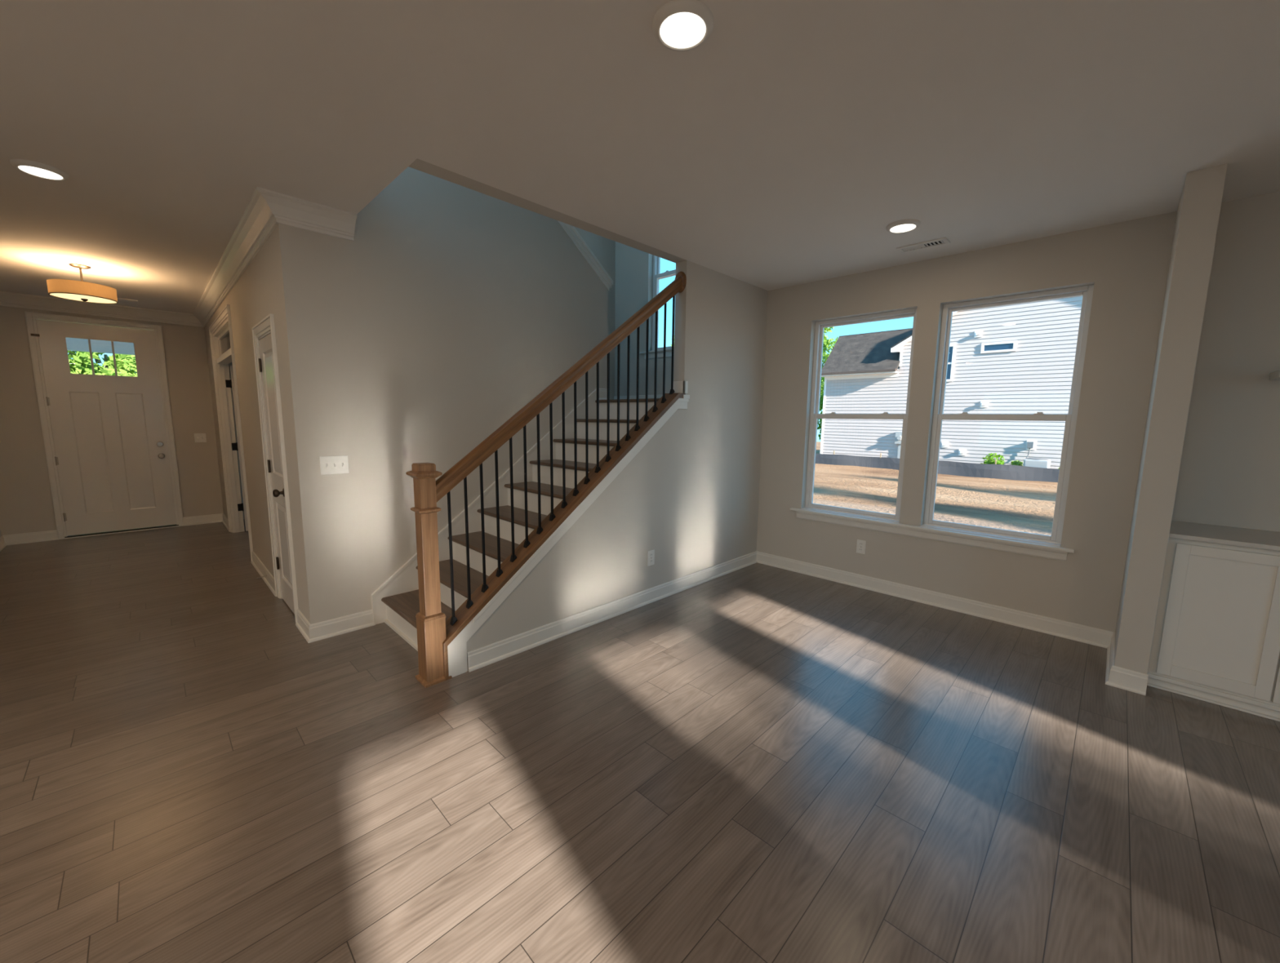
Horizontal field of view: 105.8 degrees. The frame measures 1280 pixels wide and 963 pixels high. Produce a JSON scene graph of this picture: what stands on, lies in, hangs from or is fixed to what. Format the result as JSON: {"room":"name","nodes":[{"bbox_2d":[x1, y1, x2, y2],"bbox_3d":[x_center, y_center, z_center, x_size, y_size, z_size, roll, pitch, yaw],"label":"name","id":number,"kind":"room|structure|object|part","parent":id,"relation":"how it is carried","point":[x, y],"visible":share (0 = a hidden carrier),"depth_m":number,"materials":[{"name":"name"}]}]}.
{"room":"empty living room","nodes":[
{"label":"empty living room","id":0,"kind":"room"},
{"bbox_2d":[0,306,244,535],"bbox_3d":[-5.181,-0.888,7.203,0.160,2.740,5.736,8,10,44],"label":"wall","id":1,"kind":"structure","parent":0,"point":[26,504],"depth_m":5.55,"materials":[{"name":"beige paint"}]},
{"bbox_2d":[65,337,134,355],"bbox_3d":[-6.970,-0.643,7.054,2.130,3.250,6.500,8,10,44],"label":"porch","id":2,"kind":"object","parent":1,"relation":"attached to","point":[73,344],"depth_m":7.02,"materials":[{"name":"grey metal"}]},
{"bbox_2d":[24,311,183,539],"bbox_3d":[-6.438,-0.647,5.905,0.223,2.570,1.073,8,10,44],"label":"door","id":3,"kind":"structure","parent":1,"relation":"in","point":[108,441],"depth_m":5.85,"materials":[{"name":"paint"}]},
{"bbox_3d":[-6.401,-1.474,5.773,0.034,0.455,0.588,8,10,44],"label":"light frame","id":4,"kind":"part","parent":3,"relation":"part of","materials":[{"name":"paint"}]},
{"bbox_3d":[-6.105,-0.326,6.179,0.066,0.066,0.066,8,10,44],"label":"knob","id":5,"kind":"part","parent":3,"relation":"part of","materials":[{"name":"silver metal"}]},
{"bbox_2d":[194,433,206,442],"bbox_3d":[-5.844,-0.580,6.439,0.020,0.120,0.116,8,10,44],"label":"light switch","id":6,"kind":"object","parent":1,"relation":"attached to","point":[198,437],"visible":1,"depth_m":6.44,"materials":[{"name":"white plastic"}]},
{"bbox_2d":[204,228,306,618],"bbox_3d":[-3.947,-0.566,4.858,4.922,2.740,0.116,8,10,44],"label":"wall","id":7,"kind":"structure","parent":0,"point":[255,295],"depth_m":4.03,"materials":[{"name":"beige paint"}]},
{"bbox_2d":[0,186,356,327],"bbox_3d":[-4.413,-1.778,4.047,5.144,0.137,2.270,8,10,44],"label":"crown molding","id":8,"kind":"structure","parent":7,"relation":"attached to","point":[266,209],"depth_m":3.60,"materials":[{"name":"paint"}]},
{"bbox_2d":[182,513,229,532],"bbox_3d":[-5.613,0.553,6.269,0.812,0.114,0.417,8,10,44],"label":"baseboard","id":9,"kind":"structure","parent":7,"relation":"attached to","point":[220,517],"depth_m":6.52,"materials":[{"name":"paint"}]},
{"bbox_2d":[208,304,253,560],"bbox_3d":[-4.216,-0.553,5.654,1.805,2.500,0.907,8,10,44],"label":"door","id":10,"kind":"structure","parent":7,"relation":"in","point":[222,357],"depth_m":5.89,"materials":[{"name":"paint"}]},
{"bbox_3d":[-4.467,-1.520,5.259,1.575,0.255,0.035,8,10,44],"label":"transom sash","id":11,"kind":"part","parent":10,"relation":"part of","materials":[{"name":"paint"}]},
{"bbox_2d":[250,551,275,596],"bbox_3d":[-3.440,0.822,4.420,1.286,0.114,0.026,8,10,44],"label":"baseboard","id":12,"kind":"structure","parent":7,"relation":"attached to","point":[256,562],"depth_m":4.37,"materials":[{"name":"paint"}]},
{"bbox_2d":[251,313,298,622],"bbox_3d":[-2.670,-0.081,3.601,0.765,2.135,0.182,8,10,44],"label":"door","id":13,"kind":"structure","parent":7,"relation":"in","point":[266,364],"depth_m":3.62,"materials":[{"name":"paint"}]},
{"bbox_3d":[-2.676,-0.494,3.536,0.337,0.872,0.008,8,10,44],"label":"panel","id":14,"kind":"part","parent":13,"relation":"part of","materials":[{"name":"paint"}]},
{"bbox_3d":[-2.556,0.082,3.428,0.064,0.064,0.070,8,10,44],"label":"knob","id":15,"kind":"part","parent":13,"relation":"part of","materials":[{"name":"brown metal"}]},
{"bbox_3d":[-2.687,0.475,3.663,0.337,0.587,0.008,8,10,44],"label":"panel","id":16,"kind":"part","parent":13,"relation":"part of","materials":[{"name":"paint"}]},
{"bbox_2d":[275,166,607,624],"bbox_3d":[-1.272,-1.298,3.869,0.116,4.512,2.598,8,10,44],"label":"wall","id":17,"kind":"structure","parent":0,"point":[450,308],"depth_m":3.46,"materials":[{"name":"beige paint"}]},
{"bbox_2d":[320,455,349,475],"bbox_3d":[-2.008,-0.108,3.188,0.020,0.120,0.162,8,10,44],"label":"light switch","id":18,"kind":"object","parent":17,"relation":"attached to","point":[337,464],"visible":1,"depth_m":3.19,"materials":[{"name":"white plastic"}]},
{"bbox_2d":[295,608,374,643],"bbox_3d":[-2.164,0.966,3.435,0.386,0.114,0.401,8,10,44],"label":"baseboard","id":19,"kind":"structure","parent":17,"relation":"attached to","point":[319,631],"depth_m":3.30,"materials":[{"name":"paint"}]},
{"bbox_2d":[557,220,613,290],"bbox_3d":[-0.835,-2.428,4.144,0.161,1.276,1.500,8,10,44],"label":"trim","id":20,"kind":"structure","parent":17,"relation":"attached to","point":[571,230],"depth_m":4.46,"materials":[{"name":"paint"}]},
{"bbox_2d":[408,158,768,652],"bbox_3d":[0.037,-1.672,3.615,0.116,5.350,3.350,8,10,44],"label":"wall","id":21,"kind":"structure","parent":0,"point":[690,496],"depth_m":4.03,"materials":[{"name":"beige paint"}]},
{"bbox_2d":[647,550,654,566],"bbox_3d":[0.090,0.617,3.907,0.008,0.124,0.078,8,10,44],"label":"power outlet","id":22,"kind":"object","parent":21,"relation":"attached to","point":[651,554],"visible":1,"depth_m":3.90,"materials":[{"name":"white plastic"}]},
{"bbox_2d":[574,226,615,399],"bbox_3d":[-1.641,-1.881,5.059,0.116,5.350,3.629,8,10,44],"label":"wall","id":23,"kind":"structure","parent":0,"point":[603,248],"depth_m":6.16,"materials":[{"name":"beige paint"}]},
{"bbox_2d":[0,519,1279,962],"bbox_3d":[-1.975,1.219,1.963,12.110,0.001,9.000,8,10,44],"label":"floor","id":24,"kind":"structure","parent":0,"point":[757,762],"depth_m":1.97,"materials":[{"name":"wood"}]},
{"bbox_2d":[371,271,689,688],"bbox_3d":[-0.749,-0.441,4.480,2.246,2.664,3.439,8,10,44],"label":"staircase","id":25,"kind":"structure","parent":24,"relation":"on","point":[458,575],"depth_m":3.36,"materials":[{"name":"brown wood"}]},
{"bbox_3d":[-1.171,0.528,2.688,0.117,1.200,0.117,8,10,44],"label":"newel post","id":26,"kind":"part","parent":25,"relation":"part of","materials":[{"name":"brown wood"}]},
{"bbox_3d":[-1.174,0.749,2.717,0.120,0.030,0.120,8,10,44],"label":"newel moulding","id":27,"kind":"part","parent":25,"relation":"part of","materials":[{"name":"brown wood"}]},
{"bbox_3d":[-0.410,-0.767,3.286,0.066,1.617,2.047,8,10,44],"label":"handrail","id":28,"kind":"part","parent":25,"relation":"part of","materials":[{"name":"brown wood"}]},
{"bbox_2d":[1146,537,1279,721],"bbox_3d":[3.379,0.761,2.586,0.882,0.872,0.520,8,10,44],"label":"base cabinet","id":29,"kind":"object","parent":24,"relation":"on","point":[1216,638],"visible":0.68,"depth_m":2.55,"materials":[{"name":"paint"}]},
{"bbox_2d":[1168,520,1279,551],"bbox_3d":[3.387,0.316,2.516,0.902,0.024,0.533,8,10,44],"label":"countertop","id":30,"kind":"structure","parent":29,"relation":"on","point":[1236,536],"depth_m":2.61,"materials":[{"name":"paint"}]},
{"bbox_3d":[3.060,0.719,2.548,0.300,0.638,0.006,8,10,44],"label":"door panel","id":31,"kind":"part","parent":29,"relation":"part of","materials":[{"name":"paint"}]},
{"bbox_3d":[3.346,0.765,2.266,0.396,0.746,0.020,8,10,44],"label":"cabinet door","id":32,"kind":"part","parent":29,"relation":"part of","materials":[{"name":"paint"}]},
{"bbox_2d":[0,0,1279,314],"bbox_3d":[-1.941,-1.647,1.587,12.430,0.300,9.320,8,10,44],"label":"ceiling","id":33,"kind":"structure","parent":0,"point":[780,149],"depth_m":2.04,"materials":[{"name":"paint"}]},
{"bbox_2d":[9,159,69,180],"bbox_3d":[-3.129,-1.622,2.529,0.196,0.022,0.196,8,10,44],"label":"recessed light","id":34,"kind":"object","parent":33,"relation":"in","point":[37,169],"visible":1,"depth_m":2.50,"materials":[{"name":"paint"}]},
{"bbox_2d":[46,262,118,304],"bbox_3d":[-4.855,-1.723,4.217,0.402,0.300,0.402,8,10,44],"label":"drum ceiling light","id":35,"kind":"object","parent":33,"relation":"attached to","point":[81,291],"visible":1,"depth_m":4.14,"materials":[{"name":"fabric"}]},
{"bbox_3d":[-4.856,-1.654,4.226,0.400,0.110,0.400,8,10,44],"label":"lamp shade","id":36,"kind":"part","parent":35,"relation":"part of","materials":[{"name":"fabric"}]},
{"bbox_3d":[-4.855,-1.714,4.218,0.014,0.280,0.014,8,10,44],"label":"stem","id":37,"kind":"part","parent":35,"relation":"part of","materials":[{"name":"brown metal"}]},
{"bbox_2d":[50,293,116,303],"bbox_3d":[-4.856,-1.601,4.233,0.384,0.011,0.384,8,10,44],"label":"diffuser","id":38,"kind":"object","parent":35,"relation":"attached to","point":[95,298],"depth_m":4.21,"materials":[{"name":"white glass"}]},
{"bbox_2d":[117,297,137,302],"bbox_3d":[-5.834,-2.037,5.406,0.140,0.010,0.320,8,10,44],"label":"ceiling vent","id":39,"kind":"object","parent":33,"relation":"in","point":[118,299],"visible":0.46,"depth_m":5.46,"materials":[{"name":"metal"}]},
{"bbox_2d":[652,0,713,51],"bbox_3d":[0.138,-1.455,1.554,0.196,0.022,0.196,8,10,44],"label":"recessed light","id":40,"kind":"object","parent":33,"relation":"in","point":[678,25],"visible":1,"depth_m":1.53,"materials":[{"name":"paint"}]},
{"bbox_2d":[885,218,920,233],"bbox_3d":[1.696,-1.643,3.124,0.196,0.022,0.196,8,10,44],"label":"recessed light","id":41,"kind":"object","parent":33,"relation":"in","point":[908,224],"visible":1,"depth_m":3.09,"materials":[{"name":"paint"}]},
{"bbox_2d":[896,237,950,253],"bbox_3d":[2.027,-1.690,3.471,0.315,0.010,0.135,8,10,44],"label":"ceiling vent","id":42,"kind":"object","parent":33,"relation":"in","point":[944,241],"visible":1,"depth_m":3.46,"materials":[{"name":"metal"}]},
{"bbox_2d":[614,241,674,395],"bbox_3d":[-0.921,-2.127,6.995,6.270,5.350,0.160,8,10,44],"label":"wall","id":43,"kind":"structure","parent":0,"point":[633,267],"depth_m":6.04,"materials":[{"name":"beige paint"}]},
{"bbox_2d":[595,388,662,399],"bbox_3d":[-0.044,-0.915,5.236,2.104,0.114,1.300,8,10,44],"label":"baseboard","id":44,"kind":"structure","parent":43,"relation":"attached to","point":[602,392],"depth_m":5.86,"materials":[{"name":"paint"}]},
{"bbox_2d":[639,347,674,359],"bbox_3d":[0.415,-1.505,5.661,1.090,0.105,0.125,8,10,44],"label":"trim","id":45,"kind":"structure","parent":43,"relation":"attached to","point":[668,351],"depth_m":5.78,"materials":[{"name":"paint"}]},
{"bbox_2d":[652,255,675,350],"bbox_3d":[0.497,-2.437,5.606,0.877,1.760,0.080,8,10,44],"label":"window","id":46,"kind":"structure","parent":43,"relation":"in","point":[657,275],"depth_m":5.87,"materials":[{"name":"plastic"}]},
{"bbox_3d":[0.497,-2.437,5.606,0.877,1.760,0.080,8,10,44],"label":"frame","id":47,"kind":"part","parent":46,"relation":"part of","materials":[{"name":"plastic"}]},
{"bbox_3d":[0.513,-2.851,5.562,0.809,0.868,0.030,8,10,44],"label":"sash","id":48,"kind":"part","parent":46,"relation":"part of","materials":[{"name":"plastic"}]},
{"bbox_2d":[756,191,1279,632],"bbox_3d":[3.416,-0.220,2.884,6.000,2.740,0.205,8,10,44],"label":"wall","id":49,"kind":"structure","parent":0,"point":[1229,473],"depth_m":3.25,"materials":[{"name":"beige paint"}]},
{"bbox_2d":[804,308,916,520],"bbox_3d":[1.971,-0.581,4.364,0.878,1.759,0.080,8,10,44],"label":"window","id":50,"kind":"structure","parent":49,"relation":"attached to","point":[820,326],"depth_m":4.43,"materials":[{"name":"plastic"}]},
{"bbox_3d":[1.952,-0.163,4.404,0.810,0.896,0.030,8,10,44],"label":"sash","id":51,"kind":"part","parent":50,"relation":"part of","materials":[{"name":"plastic"}]},
{"bbox_3d":[1.987,-0.994,4.320,0.810,0.868,0.030,8,10,44],"label":"sash","id":52,"kind":"part","parent":50,"relation":"part of","materials":[{"name":"plastic"}]},
{"bbox_2d":[856,539,866,554],"bbox_3d":[1.974,0.584,4.324,0.078,0.124,0.008,8,10,44],"label":"power outlet","id":53,"kind":"object","parent":49,"relation":"attached to","point":[861,544],"visible":1,"depth_m":4.32,"materials":[{"name":"white plastic"}]},
{"bbox_2d":[923,284,1093,543],"bbox_3d":[2.709,-0.478,3.643,0.874,1.759,0.080,8,10,44],"label":"window","id":54,"kind":"structure","parent":49,"relation":"attached to","point":[1086,291],"depth_m":3.53,"materials":[{"name":"plastic"}]},
{"bbox_3d":[2.690,-0.060,3.684,0.806,0.896,0.030,8,10,44],"label":"sash","id":55,"kind":"part","parent":54,"relation":"part of","materials":[{"name":"plastic"}]},
{"bbox_3d":[2.725,-0.891,3.600,0.806,0.868,0.030,8,10,44],"label":"sash","id":56,"kind":"part","parent":54,"relation":"part of","materials":[{"name":"plastic"}]},
{"bbox_2d":[1269,369,1279,380],"bbox_3d":[3.617,-0.542,2.393,0.595,0.040,0.238,8,10,44],"label":"floating shelf","id":57,"kind":"object","parent":49,"relation":"attached to","point":[1275,375],"visible":1,"depth_m":2.60,"materials":[{"name":"paint"}]},
{"bbox_2d":[1114,163,1227,674],"bbox_3d":[2.993,-0.212,2.782,0.132,2.740,0.625,8,10,44],"label":"wall","id":58,"kind":"structure","parent":0,"point":[1198,211],"depth_m":2.55,"materials":[{"name":"beige paint"}]},
{"bbox_2d":[466,551,1148,695],"bbox_3d":[1.116,1.064,2.984,2.841,0.114,3.190,8,10,44],"label":"baseboard","id":59,"kind":"structure","parent":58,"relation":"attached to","point":[1119,677],"depth_m":3.61,"materials":[{"name":"paint"}]},
{"label":"outside","id":60,"kind":"structure","parent":0,"visible":0},
{"bbox_2d":[811,441,1057,543],"bbox_3d":[8.233,0.959,12.303,120.000,1.088,100.000,8,10,44],"label":"ground","id":61,"kind":"structure","parent":60,"point":[1023,506],"depth_m":13.04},
{"bbox_2d":[67,350,137,377],"bbox_3d":[-11.912,-1.484,10.761,2.551,3.887,2.263,8,10,44],"label":"tree","id":62,"kind":"object","parent":61,"relation":"on","point":[80,363],"visible":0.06,"depth_m":10.44,"materials":[{"name":"green plant"}]},
{"bbox_2d":[817,394,823,440],"bbox_3d":[12.772,-4.349,32.167,2.468,4.959,2.320,5,9,30],"label":"tree","id":63,"kind":"object","parent":61,"relation":"on","point":[820,398],"visible":0.05,"depth_m":32.51,"materials":[{"name":"green plant"}]},
{"bbox_2d":[819,326,838,413],"bbox_3d":[13.294,-7.052,34.788,3.714,9.845,3.655,8,10,44],"label":"tree","id":64,"kind":"object","parent":61,"relation":"on","point":[826,346],"visible":0.13,"depth_m":33.73,"materials":[{"name":"green plant"}]},
{"bbox_2d":[815,450,1059,482],"bbox_3d":[12.453,-0.578,19.823,19.250,0.860,0.300,8,10,44],"label":"fence","id":65,"kind":"object","parent":61,"relation":"on","point":[1007,472],"visible":0.33,"depth_m":19.28,"materials":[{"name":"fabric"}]},
{"bbox_2d":[820,295,1082,469],"bbox_3d":[17.828,-4.963,23.622,13.650,8.593,11.520,8,10,44],"label":"house","id":66,"kind":"structure","parent":61,"relation":"on","point":[1017,358],"depth_m":20.10,"materials":[{"name":"white"}]},
{"bbox_3d":[12.994,-5.103,20.959,0.860,1.370,0.010,8,10,44],"label":"pane","id":67,"kind":"part","parent":66,"relation":"part of","materials":[{"name":"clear glass"}]},
{"bbox_3d":[14.431,-5.409,19.496,0.960,0.230,0.010,8,10,44],"label":"pane","id":68,"kind":"part","parent":66,"relation":"part of","materials":[{"name":"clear glass"}]},
{"bbox_2d":[980,453,1005,464],"bbox_3d":[14.032,-0.692,19.256,0.771,0.916,0.789,1,8,5],"label":"bush","id":69,"kind":"object","parent":61,"relation":"on","point":[990,460],"visible":0.53,"depth_m":19.09,"materials":[{"name":"green plant"}]},
{"bbox_2d":[1010,460,1022,466],"bbox_3d":[14.799,-0.520,19.044,0.478,0.648,0.442,8,10,44],"label":"bush","id":70,"kind":"object","parent":61,"relation":"on","point":[1015,462],"visible":0.29,"depth_m":18.97,"materials":[{"name":"green plant"}]},
{"bbox_2d":[1022,457,1050,468],"bbox_3d":[14.978,-0.428,18.310,0.940,0.915,0.900,8,10,44],"label":"air conditioner","id":71,"kind":"object","parent":61,"relation":"on","point":[1029,462],"visible":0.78,"depth_m":18.03,"materials":[{"name":"grey metal"}]},
{"bbox_2d":[1027,457,1048,460],"bbox_3d":[14.983,-0.857,18.253,0.660,0.050,0.660,8,10,44],"label":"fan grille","id":72,"kind":"object","parent":71,"relation":"attached to","point":[1028,459],"depth_m":18.07,"materials":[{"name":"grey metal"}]},
{"bbox_3d":[-5.304,-0.392,3.410,5.039,2.740,0.116,8,10,44],"label":"wall","id":73,"kind":"structure","parent":0,"visible":0},
{"bbox_2d":[0,529,59,551],"bbox_3d":[-6.313,1.031,2.561,5.064,0.114,3.785,8,10,44],"label":"baseboard","id":74,"kind":"structure","parent":73,"relation":"attached to","point":[41,536],"depth_m":5.49,"materials":[{"name":"paint"}]}
]}

